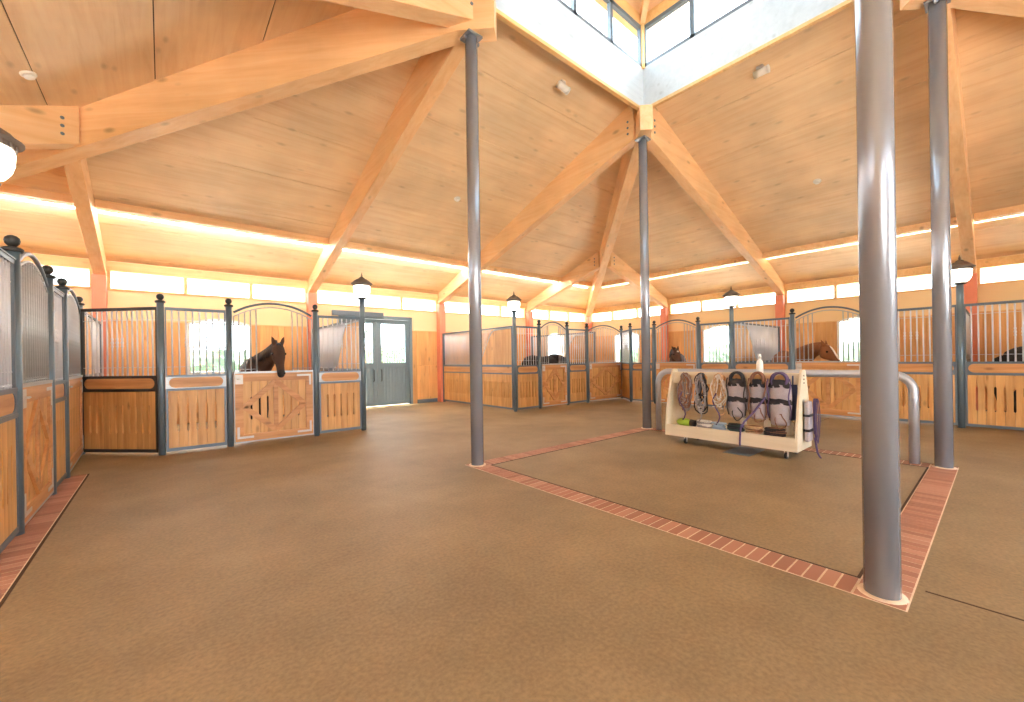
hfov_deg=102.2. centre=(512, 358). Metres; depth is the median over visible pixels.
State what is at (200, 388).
panel
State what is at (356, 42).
beam
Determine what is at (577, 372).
panel
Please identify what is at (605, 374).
door
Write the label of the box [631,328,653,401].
panel
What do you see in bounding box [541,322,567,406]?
door
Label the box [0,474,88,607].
trim
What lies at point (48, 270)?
post
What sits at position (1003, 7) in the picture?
beam
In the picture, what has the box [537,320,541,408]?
post
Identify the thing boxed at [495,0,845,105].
trim
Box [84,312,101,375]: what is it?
wall
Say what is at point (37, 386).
door
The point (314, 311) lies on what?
post
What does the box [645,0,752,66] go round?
window
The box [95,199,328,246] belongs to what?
purlin
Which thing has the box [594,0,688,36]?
ceiling
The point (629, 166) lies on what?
beam
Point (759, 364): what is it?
bottle
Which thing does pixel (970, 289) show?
wall post
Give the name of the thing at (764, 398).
lead rope
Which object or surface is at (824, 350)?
horse
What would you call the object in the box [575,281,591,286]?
purlin
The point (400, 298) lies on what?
window
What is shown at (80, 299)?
post
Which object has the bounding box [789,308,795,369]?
post
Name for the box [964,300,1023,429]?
panel
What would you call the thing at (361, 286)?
lamp post
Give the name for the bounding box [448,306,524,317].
window
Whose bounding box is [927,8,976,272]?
rafter
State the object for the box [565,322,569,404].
post
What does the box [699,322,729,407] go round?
panel
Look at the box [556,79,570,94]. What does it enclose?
spotlight
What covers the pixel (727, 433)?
shelf
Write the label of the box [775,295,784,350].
wall post
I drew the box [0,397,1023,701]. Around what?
floor
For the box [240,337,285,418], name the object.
horse
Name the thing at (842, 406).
door
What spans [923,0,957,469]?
steel column
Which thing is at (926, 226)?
purlin
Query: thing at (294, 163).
ceiling
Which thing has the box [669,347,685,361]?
horse
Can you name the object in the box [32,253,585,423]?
wall
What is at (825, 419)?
trim
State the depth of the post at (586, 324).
12.97 m
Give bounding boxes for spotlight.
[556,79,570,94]
[753,64,769,78]
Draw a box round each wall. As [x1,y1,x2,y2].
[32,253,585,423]
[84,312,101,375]
[311,319,358,416]
[531,332,595,377]
[592,253,1023,410]
[735,323,779,361]
[966,309,970,361]
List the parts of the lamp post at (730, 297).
globe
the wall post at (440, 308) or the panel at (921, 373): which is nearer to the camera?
the panel at (921, 373)
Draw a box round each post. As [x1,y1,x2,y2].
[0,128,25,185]
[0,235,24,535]
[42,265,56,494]
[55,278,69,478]
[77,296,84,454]
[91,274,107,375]
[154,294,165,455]
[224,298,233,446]
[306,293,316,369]
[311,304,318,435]
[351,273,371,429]
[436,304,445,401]
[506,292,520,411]
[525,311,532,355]
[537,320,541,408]
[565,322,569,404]
[585,317,591,331]
[585,323,588,402]
[628,323,632,401]
[652,321,655,403]
[660,308,668,389]
[695,317,699,368]
[722,287,739,368]
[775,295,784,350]
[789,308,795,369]
[951,255,975,427]
[964,273,977,410]
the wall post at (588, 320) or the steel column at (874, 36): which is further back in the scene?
the wall post at (588, 320)
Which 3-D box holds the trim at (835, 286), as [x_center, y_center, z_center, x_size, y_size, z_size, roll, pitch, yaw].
[9.956,-1.985,11.721,0.130,0.380,3.840,-1,0,-40]
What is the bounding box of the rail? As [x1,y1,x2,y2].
[655,368,919,463]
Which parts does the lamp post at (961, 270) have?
globe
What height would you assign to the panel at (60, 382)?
2.255 m
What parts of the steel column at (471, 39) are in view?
plate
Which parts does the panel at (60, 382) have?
slotted plate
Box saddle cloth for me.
[791,376,797,420]
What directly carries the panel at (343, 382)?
attached to the post at (314, 311)
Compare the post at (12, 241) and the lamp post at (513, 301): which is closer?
the post at (12, 241)
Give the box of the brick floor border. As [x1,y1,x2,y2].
[466,427,958,611]
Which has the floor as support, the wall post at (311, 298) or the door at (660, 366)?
the wall post at (311, 298)
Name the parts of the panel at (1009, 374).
slotted plate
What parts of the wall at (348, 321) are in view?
curved rail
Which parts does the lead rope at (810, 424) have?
panel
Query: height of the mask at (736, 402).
0.730 m
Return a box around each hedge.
[190,349,404,371]
[619,342,859,361]
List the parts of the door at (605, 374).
rail, door frame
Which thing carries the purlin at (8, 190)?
attached to the ceiling at (294, 163)
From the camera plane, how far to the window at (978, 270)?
10.02 m
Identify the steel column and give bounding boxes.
[460,28,485,466]
[635,135,652,428]
[854,0,908,604]
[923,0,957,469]
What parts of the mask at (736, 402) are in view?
panel, panel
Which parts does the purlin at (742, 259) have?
light strip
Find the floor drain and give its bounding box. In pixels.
[723,446,764,456]
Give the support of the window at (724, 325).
in the wall at (1010, 291)
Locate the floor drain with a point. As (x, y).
(740, 450)
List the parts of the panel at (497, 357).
curved rail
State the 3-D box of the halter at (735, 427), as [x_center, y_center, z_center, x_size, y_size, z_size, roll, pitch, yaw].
[3.311,1.012,6.135,0.173,0.113,0.250,-1,0,-40]
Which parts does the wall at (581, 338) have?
frame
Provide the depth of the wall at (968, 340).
9.31 m
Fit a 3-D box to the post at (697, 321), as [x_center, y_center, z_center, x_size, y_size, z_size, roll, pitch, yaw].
[5.151,0.078,11.465,0.132,2.500,0.132,-1,0,-40]
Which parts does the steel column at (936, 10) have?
plate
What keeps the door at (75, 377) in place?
attached to the post at (61, 282)
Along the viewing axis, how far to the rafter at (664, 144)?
9.65 m
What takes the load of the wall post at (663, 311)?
on the floor
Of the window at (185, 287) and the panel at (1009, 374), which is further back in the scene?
the window at (185, 287)
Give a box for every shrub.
[365,329,387,362]
[384,341,404,362]
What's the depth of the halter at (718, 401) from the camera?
6.28 m
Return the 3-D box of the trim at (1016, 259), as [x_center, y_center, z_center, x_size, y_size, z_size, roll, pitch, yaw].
[9.128,-2.057,12.574,0.050,0.610,17.350,-1,0,-40]
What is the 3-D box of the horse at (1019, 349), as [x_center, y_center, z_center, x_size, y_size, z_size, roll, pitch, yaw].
[10.232,0.398,7.191,0.660,1.724,2.518,-1,0,-40]
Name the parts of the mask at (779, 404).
panel, panel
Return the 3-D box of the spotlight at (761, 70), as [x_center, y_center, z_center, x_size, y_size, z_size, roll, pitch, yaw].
[4.231,-4.902,7.033,0.132,0.165,0.230,-1,0,-40]
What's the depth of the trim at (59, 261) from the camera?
10.42 m
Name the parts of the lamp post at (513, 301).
globe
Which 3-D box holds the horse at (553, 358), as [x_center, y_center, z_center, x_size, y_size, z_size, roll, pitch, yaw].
[1.089,0.615,13.715,0.662,1.564,2.465,-1,0,41]
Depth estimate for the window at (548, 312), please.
18.35 m
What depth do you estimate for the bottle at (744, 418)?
6.28 m
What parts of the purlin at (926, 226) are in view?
light strip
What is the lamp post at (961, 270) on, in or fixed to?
on the floor
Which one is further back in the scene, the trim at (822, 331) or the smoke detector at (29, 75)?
the trim at (822, 331)
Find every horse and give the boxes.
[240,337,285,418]
[522,354,565,391]
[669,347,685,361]
[772,340,840,388]
[994,346,1021,412]
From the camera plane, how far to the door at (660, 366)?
12.10 m
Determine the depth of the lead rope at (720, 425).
6.27 m
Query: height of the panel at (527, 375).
2.255 m
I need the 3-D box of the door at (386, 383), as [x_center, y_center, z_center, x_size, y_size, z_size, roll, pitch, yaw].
[-4.273,0.029,12.703,2.500,2.880,0.390,-1,0,-40]
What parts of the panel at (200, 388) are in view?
slotted plate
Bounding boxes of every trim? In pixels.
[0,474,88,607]
[21,254,585,322]
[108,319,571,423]
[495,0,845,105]
[496,0,854,110]
[592,254,1023,322]
[596,309,1021,410]
[640,0,649,23]
[641,23,644,68]
[817,419,1023,620]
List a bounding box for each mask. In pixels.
[726,371,747,420]
[747,371,767,422]
[766,372,792,428]
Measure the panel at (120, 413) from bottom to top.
2.255 m
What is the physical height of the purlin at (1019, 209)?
0.163 m
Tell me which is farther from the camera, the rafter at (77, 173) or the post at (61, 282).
the rafter at (77, 173)
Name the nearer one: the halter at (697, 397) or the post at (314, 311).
the halter at (697, 397)
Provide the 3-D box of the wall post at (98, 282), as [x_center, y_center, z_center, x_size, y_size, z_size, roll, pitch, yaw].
[-8.697,-0.115,8.716,0.220,3.300,0.220,-1,0,-40]
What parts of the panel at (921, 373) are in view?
slotted plate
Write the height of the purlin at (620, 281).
0.151 m
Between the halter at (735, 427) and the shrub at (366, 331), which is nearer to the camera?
the halter at (735, 427)
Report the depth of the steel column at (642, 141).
8.07 m
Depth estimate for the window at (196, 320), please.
10.00 m
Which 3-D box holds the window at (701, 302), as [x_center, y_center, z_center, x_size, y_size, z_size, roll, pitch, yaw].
[7.371,-1.946,14.774,0.130,0.380,3.720,-1,0,-40]
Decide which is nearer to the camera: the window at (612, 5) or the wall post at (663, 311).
the window at (612, 5)
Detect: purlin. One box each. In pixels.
[0,183,74,207]
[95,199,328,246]
[343,242,467,268]
[483,266,561,282]
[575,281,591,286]
[601,279,627,286]
[649,256,747,279]
[763,217,956,258]
[974,204,1023,222]
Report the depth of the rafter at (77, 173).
7.14 m
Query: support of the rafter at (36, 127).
attached to the beam at (356, 42)
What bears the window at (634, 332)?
in the wall at (1010, 291)
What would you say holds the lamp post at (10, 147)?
on the trim at (19, 553)
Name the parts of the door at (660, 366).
door frame, rail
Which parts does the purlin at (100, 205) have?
light strip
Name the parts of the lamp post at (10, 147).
globe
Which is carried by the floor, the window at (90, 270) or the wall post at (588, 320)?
the wall post at (588, 320)
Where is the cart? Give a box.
[665,369,811,458]
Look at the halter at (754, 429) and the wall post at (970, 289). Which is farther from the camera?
the wall post at (970, 289)
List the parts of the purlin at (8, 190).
light strip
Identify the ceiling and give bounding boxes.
[0,0,1023,308]
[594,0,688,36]
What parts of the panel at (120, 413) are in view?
slotted plate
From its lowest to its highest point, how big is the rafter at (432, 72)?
3.176 m
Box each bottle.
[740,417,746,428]
[756,354,763,372]
[764,416,770,427]
[786,421,793,435]
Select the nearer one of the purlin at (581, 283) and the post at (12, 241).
the post at (12, 241)
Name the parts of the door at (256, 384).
rail, door frame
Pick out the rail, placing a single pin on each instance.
(913, 390)
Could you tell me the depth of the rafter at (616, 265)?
14.63 m
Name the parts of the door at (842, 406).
rail, door frame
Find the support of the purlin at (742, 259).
attached to the ceiling at (294, 163)
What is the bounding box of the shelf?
[676,423,794,437]
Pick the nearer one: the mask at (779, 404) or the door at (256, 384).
the mask at (779, 404)
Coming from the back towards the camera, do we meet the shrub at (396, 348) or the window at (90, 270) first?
the shrub at (396, 348)
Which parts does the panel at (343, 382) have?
slotted plate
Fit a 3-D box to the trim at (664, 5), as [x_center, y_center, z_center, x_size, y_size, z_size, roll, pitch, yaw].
[2.293,-5.753,5.279,4.095,1.855,4.070,-1,0,-40]
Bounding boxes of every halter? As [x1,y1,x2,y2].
[677,372,692,419]
[694,372,708,422]
[710,373,727,424]
[727,423,744,431]
[744,425,763,433]
[764,427,786,436]
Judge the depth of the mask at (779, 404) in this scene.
5.62 m
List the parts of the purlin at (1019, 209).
light strip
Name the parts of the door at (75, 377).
door frame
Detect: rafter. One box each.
[0,105,79,148]
[63,159,105,274]
[308,44,464,292]
[322,0,472,26]
[438,106,634,303]
[527,252,599,311]
[607,252,667,307]
[647,107,784,294]
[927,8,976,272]
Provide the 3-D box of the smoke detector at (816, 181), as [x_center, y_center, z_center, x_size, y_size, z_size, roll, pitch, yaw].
[6.640,-3.866,9.015,0.146,0.090,0.149,-1,0,-32]
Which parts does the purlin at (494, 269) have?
light strip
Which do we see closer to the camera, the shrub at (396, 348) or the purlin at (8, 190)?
the purlin at (8, 190)
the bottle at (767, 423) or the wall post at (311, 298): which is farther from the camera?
the wall post at (311, 298)
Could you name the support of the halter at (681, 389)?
hanging from the cart
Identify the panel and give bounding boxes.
[0,248,18,553]
[54,286,66,486]
[80,307,157,452]
[164,307,226,451]
[318,315,361,432]
[442,326,513,409]
[516,326,539,409]
[568,329,586,402]
[621,329,629,399]
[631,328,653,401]
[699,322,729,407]
[733,317,790,369]
[898,305,957,424]
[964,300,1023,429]
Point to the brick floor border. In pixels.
(922, 511)
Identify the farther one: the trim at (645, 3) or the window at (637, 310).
the window at (637, 310)
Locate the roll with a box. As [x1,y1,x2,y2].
[677,418,696,426]
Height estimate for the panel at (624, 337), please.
2.255 m
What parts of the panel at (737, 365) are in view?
slotted plate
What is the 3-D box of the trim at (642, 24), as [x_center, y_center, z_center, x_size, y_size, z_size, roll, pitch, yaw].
[2.289,-6.060,5.279,4.105,0.860,4.080,-1,0,-40]
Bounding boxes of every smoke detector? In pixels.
[19,70,36,79]
[813,179,820,183]
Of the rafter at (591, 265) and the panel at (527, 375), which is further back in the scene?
the rafter at (591, 265)
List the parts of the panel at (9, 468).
slotted plate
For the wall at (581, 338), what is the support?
on the floor
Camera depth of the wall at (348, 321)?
9.49 m
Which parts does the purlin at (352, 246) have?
light strip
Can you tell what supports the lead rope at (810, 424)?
hanging from the cart
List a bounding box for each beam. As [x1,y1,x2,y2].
[0,0,496,183]
[586,104,652,316]
[900,0,1023,16]
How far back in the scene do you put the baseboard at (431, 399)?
13.77 m
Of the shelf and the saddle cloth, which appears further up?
the saddle cloth
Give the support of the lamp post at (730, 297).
on the floor
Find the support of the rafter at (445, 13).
attached to the beam at (356, 42)
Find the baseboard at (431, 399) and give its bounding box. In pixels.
[417,398,437,402]
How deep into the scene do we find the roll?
6.66 m
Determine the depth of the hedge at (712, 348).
29.11 m
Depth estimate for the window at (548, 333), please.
17.89 m
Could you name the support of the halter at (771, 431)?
on the cart
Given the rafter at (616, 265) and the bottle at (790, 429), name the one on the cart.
the bottle at (790, 429)
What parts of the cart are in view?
panel, rail, panel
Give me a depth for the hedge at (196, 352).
19.48 m
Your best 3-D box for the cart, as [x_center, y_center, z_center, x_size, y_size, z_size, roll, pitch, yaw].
[3.369,0.754,6.310,0.620,1.198,1.915,-1,0,-40]
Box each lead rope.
[696,420,712,427]
[711,422,726,429]
[739,397,765,445]
[803,398,821,458]
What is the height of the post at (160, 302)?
2.500 m
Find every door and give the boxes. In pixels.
[21,252,53,525]
[68,289,83,471]
[233,303,313,443]
[331,310,412,406]
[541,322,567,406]
[588,325,621,400]
[656,319,696,404]
[795,306,860,417]
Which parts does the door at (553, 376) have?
rail, door frame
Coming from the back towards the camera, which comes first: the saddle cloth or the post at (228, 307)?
the post at (228, 307)
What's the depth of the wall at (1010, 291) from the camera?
12.41 m
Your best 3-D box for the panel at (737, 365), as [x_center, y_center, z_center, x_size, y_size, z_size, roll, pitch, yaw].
[6.167,0.145,10.267,0.060,2.255,1.260,-1,0,-40]
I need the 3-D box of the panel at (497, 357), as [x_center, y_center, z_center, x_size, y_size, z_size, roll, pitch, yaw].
[-1.158,0.272,12.527,0.062,2.300,3.660,-1,0,-40]
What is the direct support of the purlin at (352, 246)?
attached to the ceiling at (294, 163)
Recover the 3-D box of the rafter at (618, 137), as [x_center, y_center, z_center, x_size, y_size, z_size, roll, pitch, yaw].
[-0.015,-3.495,11.204,0.224,3.176,7.710,-1,0,-40]
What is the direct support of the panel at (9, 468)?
attached to the post at (12, 241)
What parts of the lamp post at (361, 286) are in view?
globe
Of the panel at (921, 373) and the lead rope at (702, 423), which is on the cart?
the lead rope at (702, 423)
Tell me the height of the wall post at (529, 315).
3.300 m
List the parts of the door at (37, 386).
door frame, rail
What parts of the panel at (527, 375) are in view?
slotted plate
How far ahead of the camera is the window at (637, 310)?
17.77 m
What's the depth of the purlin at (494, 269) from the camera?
14.03 m
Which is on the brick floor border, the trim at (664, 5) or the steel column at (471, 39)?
the steel column at (471, 39)
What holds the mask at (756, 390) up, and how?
hanging from the cart
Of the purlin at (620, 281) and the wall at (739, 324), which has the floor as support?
the wall at (739, 324)
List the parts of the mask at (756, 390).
panel, panel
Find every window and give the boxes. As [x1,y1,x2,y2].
[54,269,92,286]
[107,271,306,301]
[187,317,251,374]
[316,291,436,311]
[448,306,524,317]
[533,311,585,321]
[547,332,564,355]
[557,0,640,65]
[591,309,658,321]
[614,331,638,362]
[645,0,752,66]
[669,294,776,313]
[703,324,728,361]
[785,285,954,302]
[837,315,899,360]
[977,268,1023,283]
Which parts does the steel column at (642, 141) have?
plate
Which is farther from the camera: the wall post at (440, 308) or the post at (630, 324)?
the wall post at (440, 308)
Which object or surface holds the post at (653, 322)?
on the floor
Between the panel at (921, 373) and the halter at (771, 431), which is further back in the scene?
the panel at (921, 373)
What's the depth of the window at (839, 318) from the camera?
12.10 m

